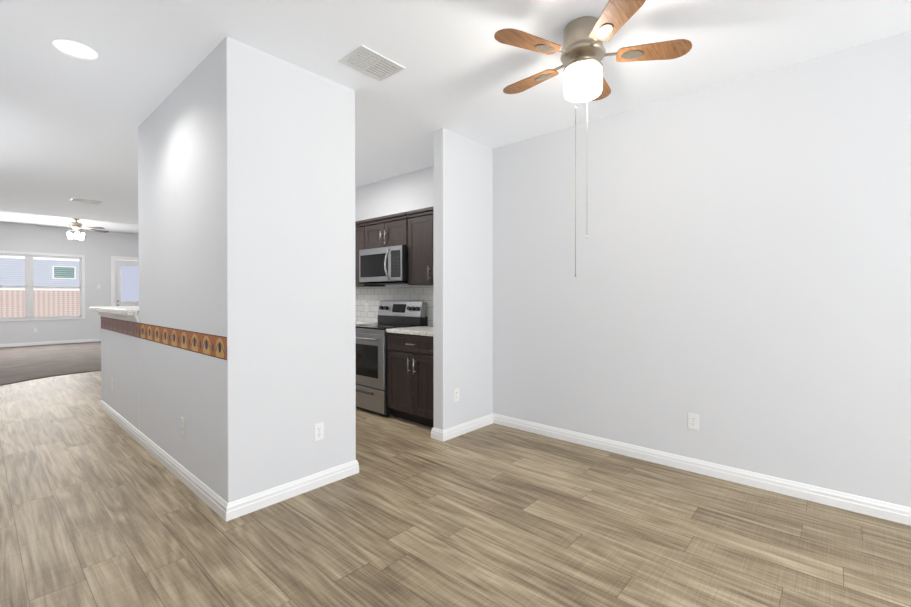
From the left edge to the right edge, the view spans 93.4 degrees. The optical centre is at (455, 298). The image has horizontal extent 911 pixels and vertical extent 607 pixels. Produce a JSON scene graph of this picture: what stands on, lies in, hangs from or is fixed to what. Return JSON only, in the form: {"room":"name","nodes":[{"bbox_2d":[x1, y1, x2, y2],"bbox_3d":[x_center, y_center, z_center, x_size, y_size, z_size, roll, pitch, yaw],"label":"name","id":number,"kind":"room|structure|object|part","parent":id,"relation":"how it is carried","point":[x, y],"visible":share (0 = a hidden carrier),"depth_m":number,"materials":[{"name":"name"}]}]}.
{"room":"empty dining room","nodes":[
{"label":"empty dining room","id":0,"kind":"room"},
{"bbox_2d":[0,223,138,343],"bbox_3d":[-11.312,-0.318,10.288,0.120,3.050,6.628,0,0,42],"label":"wall","id":1,"kind":"structure","parent":0,"point":[98,250],"depth_m":11.46,"materials":[{"name":"white paint"}]},
{"bbox_2d":[0,251,84,320],"bbox_3d":[-10.766,-0.306,10.855,0.120,1.720,2.140,0,0,42],"label":"window","id":2,"kind":"structure","parent":1,"relation":"in","point":[29,302],"depth_m":10.91,"materials":[{"name":"white plastic"}]},
{"bbox_2d":[0,254,80,318],"bbox_3d":[-10.759,-0.302,10.848,0.030,1.578,1.980,0,0,42],"label":"window blinds","id":3,"kind":"object","parent":2,"relation":"attached to","point":[41,286],"visible":0.9,"depth_m":11.01,"materials":[{"name":"white"}]},
{"bbox_2d":[111,256,138,305],"bbox_3d":[-9.356,-0.001,12.378,0.018,2.390,0.907,0,0,42],"label":"door frame","id":4,"kind":"structure","parent":1,"relation":"attached to","point":[113,258],"depth_m":12.08,"materials":[{"name":"white wood"}]},
{"bbox_2d":[115,260,138,305],"bbox_3d":[-9.385,0.049,12.426,0.052,2.270,0.730,0,0,42],"label":"door","id":5,"kind":"structure","parent":1,"relation":"in","point":[126,283],"depth_m":12.33,"materials":[{"name":"white"}]},
{"bbox_2d":[101,36,355,502],"bbox_3d":[-2.364,-0.123,3.970,3.648,2.740,0.867,0,0,42],"label":"wall","id":6,"kind":"structure","parent":0,"point":[246,186],"depth_m":2.76,"materials":[{"name":"white paint"}]},
{"bbox_2d":[90,306,138,314],"bbox_3d":[-3.323,0.119,4.444,1.768,0.045,0.465,0,0,42],"label":"countertop","id":7,"kind":"structure","parent":6,"relation":"on","point":[126,310],"depth_m":4.19,"materials":[{"name":"stone"}]},
{"bbox_2d":[98,312,138,321],"bbox_3d":[-3.359,0.173,4.359,1.707,0.062,0.180,0,0,42],"label":"trim","id":8,"kind":"structure","parent":6,"relation":"attached to","point":[133,318],"depth_m":4.10,"materials":[{"name":"white wood"}]},
{"bbox_2d":[101,317,226,359],"bbox_3d":[-2.655,0.278,3.649,3.644,0.132,0.001,0,0,42],"label":"trim","id":9,"kind":"structure","parent":6,"relation":"attached to","point":[208,344],"depth_m":3.08,"materials":[{"name":"brown wood"}]},
{"bbox_2d":[181,417,184,434],"bbox_3d":[-1.879,0.879,2.957,0.070,0.115,0.007,0,0,42],"label":"outlet","id":10,"kind":"object","parent":6,"relation":"attached to","point":[182,426],"visible":1,"depth_m":2.95,"materials":[{"name":"white plastic"}]},
{"bbox_2d":[314,422,323,441],"bbox_3d":[-0.909,0.888,2.862,0.007,0.115,0.070,0,0,42],"label":"outlet","id":11,"kind":"object","parent":6,"relation":"attached to","point":[318,431],"visible":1,"depth_m":2.86,"materials":[{"name":"white plastic"}]},
{"bbox_2d":[0,338,910,525],"bbox_3d":[-4.254,1.199,3.998,18.800,0.095,6.628,0,0,42],"label":"baseboard","id":12,"kind":"structure","parent":6,"relation":"attached to","point":[217,503],"depth_m":2.93,"materials":[{"name":"white wood"}]},
{"bbox_2d":[0,371,910,606],"bbox_3d":[-4.284,1.276,4.026,19.120,0.060,6.870,0,0,42],"label":"floor","id":13,"kind":"structure","parent":0,"point":[99,507],"depth_m":2.31,"materials":[{"name":"wood"}]},
{"bbox_2d":[0,341,100,385],"bbox_3d":[-8.619,1.215,7.893,7.098,0.014,6.626,0,0,42],"label":"carpet floor","id":14,"kind":"structure","parent":13,"relation":"on","point":[21,363],"depth_m":8.34,"materials":[{"name":"grey carpet"}]},
{"bbox_2d":[355,301,427,416],"bbox_3d":[-0.832,0.636,4.906,0.763,1.209,0.707,0,0,42],"label":"range","id":15,"kind":"object","parent":13,"relation":"on","point":[371,366],"visible":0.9,"depth_m":4.66,"materials":[{"name":"silver metal"}]},
{"bbox_2d":[387,333,433,426],"bbox_3d":[-0.227,0.799,4.410,0.788,0.890,0.642,0,0,42],"label":"base cabinet","id":16,"kind":"object","parent":13,"relation":"on","point":[410,388],"visible":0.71,"depth_m":4.22,"materials":[{"name":"black wood"}]},
{"bbox_2d":[386,326,432,335],"bbox_3d":[-0.218,0.333,4.415,0.791,0.038,0.618,0,0,42],"label":"countertop","id":17,"kind":"structure","parent":16,"relation":"on","point":[423,330],"depth_m":4.32,"materials":[{"name":"stone"}]},
{"bbox_3d":[-1.719,0.791,5.742,1.658,0.890,0.642,0,0,42],"label":"base cabinet","id":18,"kind":"object","parent":13,"relation":"on","visible":0},
{"bbox_2d":[355,321,377,323],"bbox_3d":[-1.711,0.325,5.748,1.658,0.038,0.618,0,0,42],"label":"countertop","id":19,"kind":"structure","parent":18,"relation":"on","point":[360,322],"depth_m":5.49,"materials":[{"name":"stone"}]},
{"bbox_2d":[0,0,910,234],"bbox_3d":[-4.284,-1.749,4.007,19.120,0.510,6.870,0,0,42],"label":"ceiling","id":20,"kind":"structure","parent":0,"point":[69,125],"depth_m":2.72,"materials":[{"name":"white paint"}]},
{"bbox_2d":[52,40,97,59],"bbox_3d":[-2.266,-1.481,2.564,0.204,0.006,0.204,0,0,42],"label":"recessed light","id":21,"kind":"object","parent":20,"relation":"in","point":[58,43],"depth_m":2.56,"materials":[{"name":"white"}]},
{"bbox_3d":[-2.266,-1.481,2.564,0.142,0.001,0.142,0,0,42],"label":"recessed ceiling light lens","id":22,"kind":"part","parent":21,"relation":"part of","materials":[{"name":"white plastic"}]},
{"bbox_2d":[47,218,108,232],"bbox_3d":[-8.656,-1.700,9.786,1.220,0.280,1.262,0,0,42],"label":"ceiling fan","id":23,"kind":"object","parent":20,"relation":"hanging from","point":[75,225],"visible":1,"depth_m":9.72,"materials":[{"name":"silver metal"}]},
{"bbox_2d":[67,231,84,239],"bbox_3d":[-8.589,-1.423,9.736,0.284,0.175,0.315,0,0,42],"label":"shade","id":24,"kind":"object","parent":23,"relation":"attached to","point":[76,235],"visible":1,"depth_m":9.68,"materials":[{"name":"white glass"}]},
{"bbox_2d":[69,198,101,204],"bbox_3d":[-5.730,-1.506,6.661,0.300,0.006,0.360,0,0,42],"label":"ceiling vent","id":25,"kind":"object","parent":20,"relation":"in","point":[84,201],"visible":1,"depth_m":6.67,"materials":[{"name":"white metal"}]},
{"bbox_2d":[338,45,404,81],"bbox_3d":[-0.528,-1.482,2.725,0.255,0.006,0.335,0,0,42],"label":"ceiling vent","id":26,"kind":"object","parent":20,"relation":"in","point":[369,62],"visible":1,"depth_m":2.71,"materials":[{"name":"white metal"}]},
{"bbox_2d":[494,0,691,276],"bbox_3d":[0.682,-0.799,2.392,1.029,1.368,1.049,0,0,42],"label":"ceiling fan","id":27,"kind":"object","parent":20,"relation":"hanging from","point":[584,37],"depth_m":2.27,"materials":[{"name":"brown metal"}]},
{"bbox_3d":[0.698,-1.181,2.358,0.204,0.138,0.204,0,0,42],"label":"ceiling fan shade","id":28,"kind":"part","parent":27,"relation":"part of","materials":[{"name":"white glass"}]},
{"bbox_2d":[433,128,492,429],"bbox_3d":[0.088,-0.124,4.068,0.120,2.740,0.728,0,0,42],"label":"wall","id":29,"kind":"structure","parent":0,"point":[463,264],"depth_m":3.95,"materials":[{"name":"white paint"}]},
{"bbox_2d":[454,388,458,401],"bbox_3d":[0.010,0.876,3.891,0.007,0.115,0.070,0,0,42],"label":"outlet","id":30,"kind":"object","parent":29,"relation":"attached to","point":[456,394],"visible":1,"depth_m":3.88,"materials":[{"name":"white plastic"}]},
{"bbox_2d":[355,30,910,507],"bbox_3d":[-2.037,-0.294,6.534,19.120,3.050,0.122,0,0,42],"label":"wall","id":31,"kind":"structure","parent":0,"point":[739,284],"depth_m":2.96,"materials":[{"name":"white paint"}]},
{"bbox_2d":[355,223,384,286],"bbox_3d":[-1.326,-0.530,5.595,0.888,0.757,0.326,0,0,42],"label":"upper cabinet","id":32,"kind":"object","parent":31,"relation":"attached to","point":[359,235],"depth_m":5.26,"materials":[{"name":"brown wood"}]},
{"bbox_2d":[363,212,408,248],"bbox_3d":[-0.717,-0.761,5.026,0.763,0.358,0.362,0,0,42],"label":"upper cabinet","id":33,"kind":"object","parent":31,"relation":"attached to","point":[387,230],"visible":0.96,"depth_m":4.88,"materials":[{"name":"brown wood"}]},
{"bbox_2d":[359,245,407,284],"bbox_3d":[-0.754,-0.373,4.987,0.763,0.405,0.473,0,0,42],"label":"microwave","id":34,"kind":"object","parent":33,"relation":"attached to","point":[384,265],"visible":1,"depth_m":4.81,"materials":[{"name":"silver metal"}]},
{"bbox_2d":[355,285,432,325],"bbox_3d":[-0.920,0.097,5.457,3.223,0.520,0.003,0,0,42],"label":"tile backsplash","id":35,"kind":"structure","parent":31,"relation":"attached to","point":[372,297],"depth_m":5.41,"materials":[{"name":"white tile"}]},
{"bbox_2d":[406,207,432,285],"bbox_3d":[-0.134,-0.541,4.506,0.788,0.792,0.362,0,0,42],"label":"upper cabinet","id":36,"kind":"object","parent":31,"relation":"attached to","point":[420,246],"visible":0.38,"depth_m":4.52,"materials":[{"name":"brown wood"}]},
{"bbox_2d":[688,413,698,429],"bbox_3d":[1.717,0.889,3.104,0.070,0.115,0.007,0,0,42],"label":"outlet","id":37,"kind":"object","parent":31,"relation":"attached to","point":[693,421],"visible":1,"depth_m":3.10,"materials":[{"name":"white plastic"}]},
{"label":"outside","id":38,"kind":"structure","parent":0,"visible":0},
{"bbox_2d":[0,255,132,316],"bbox_3d":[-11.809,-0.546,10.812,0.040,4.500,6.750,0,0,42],"label":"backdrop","id":39,"kind":"structure","parent":38,"point":[55,303],"depth_m":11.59,"materials":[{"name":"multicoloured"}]}
]}

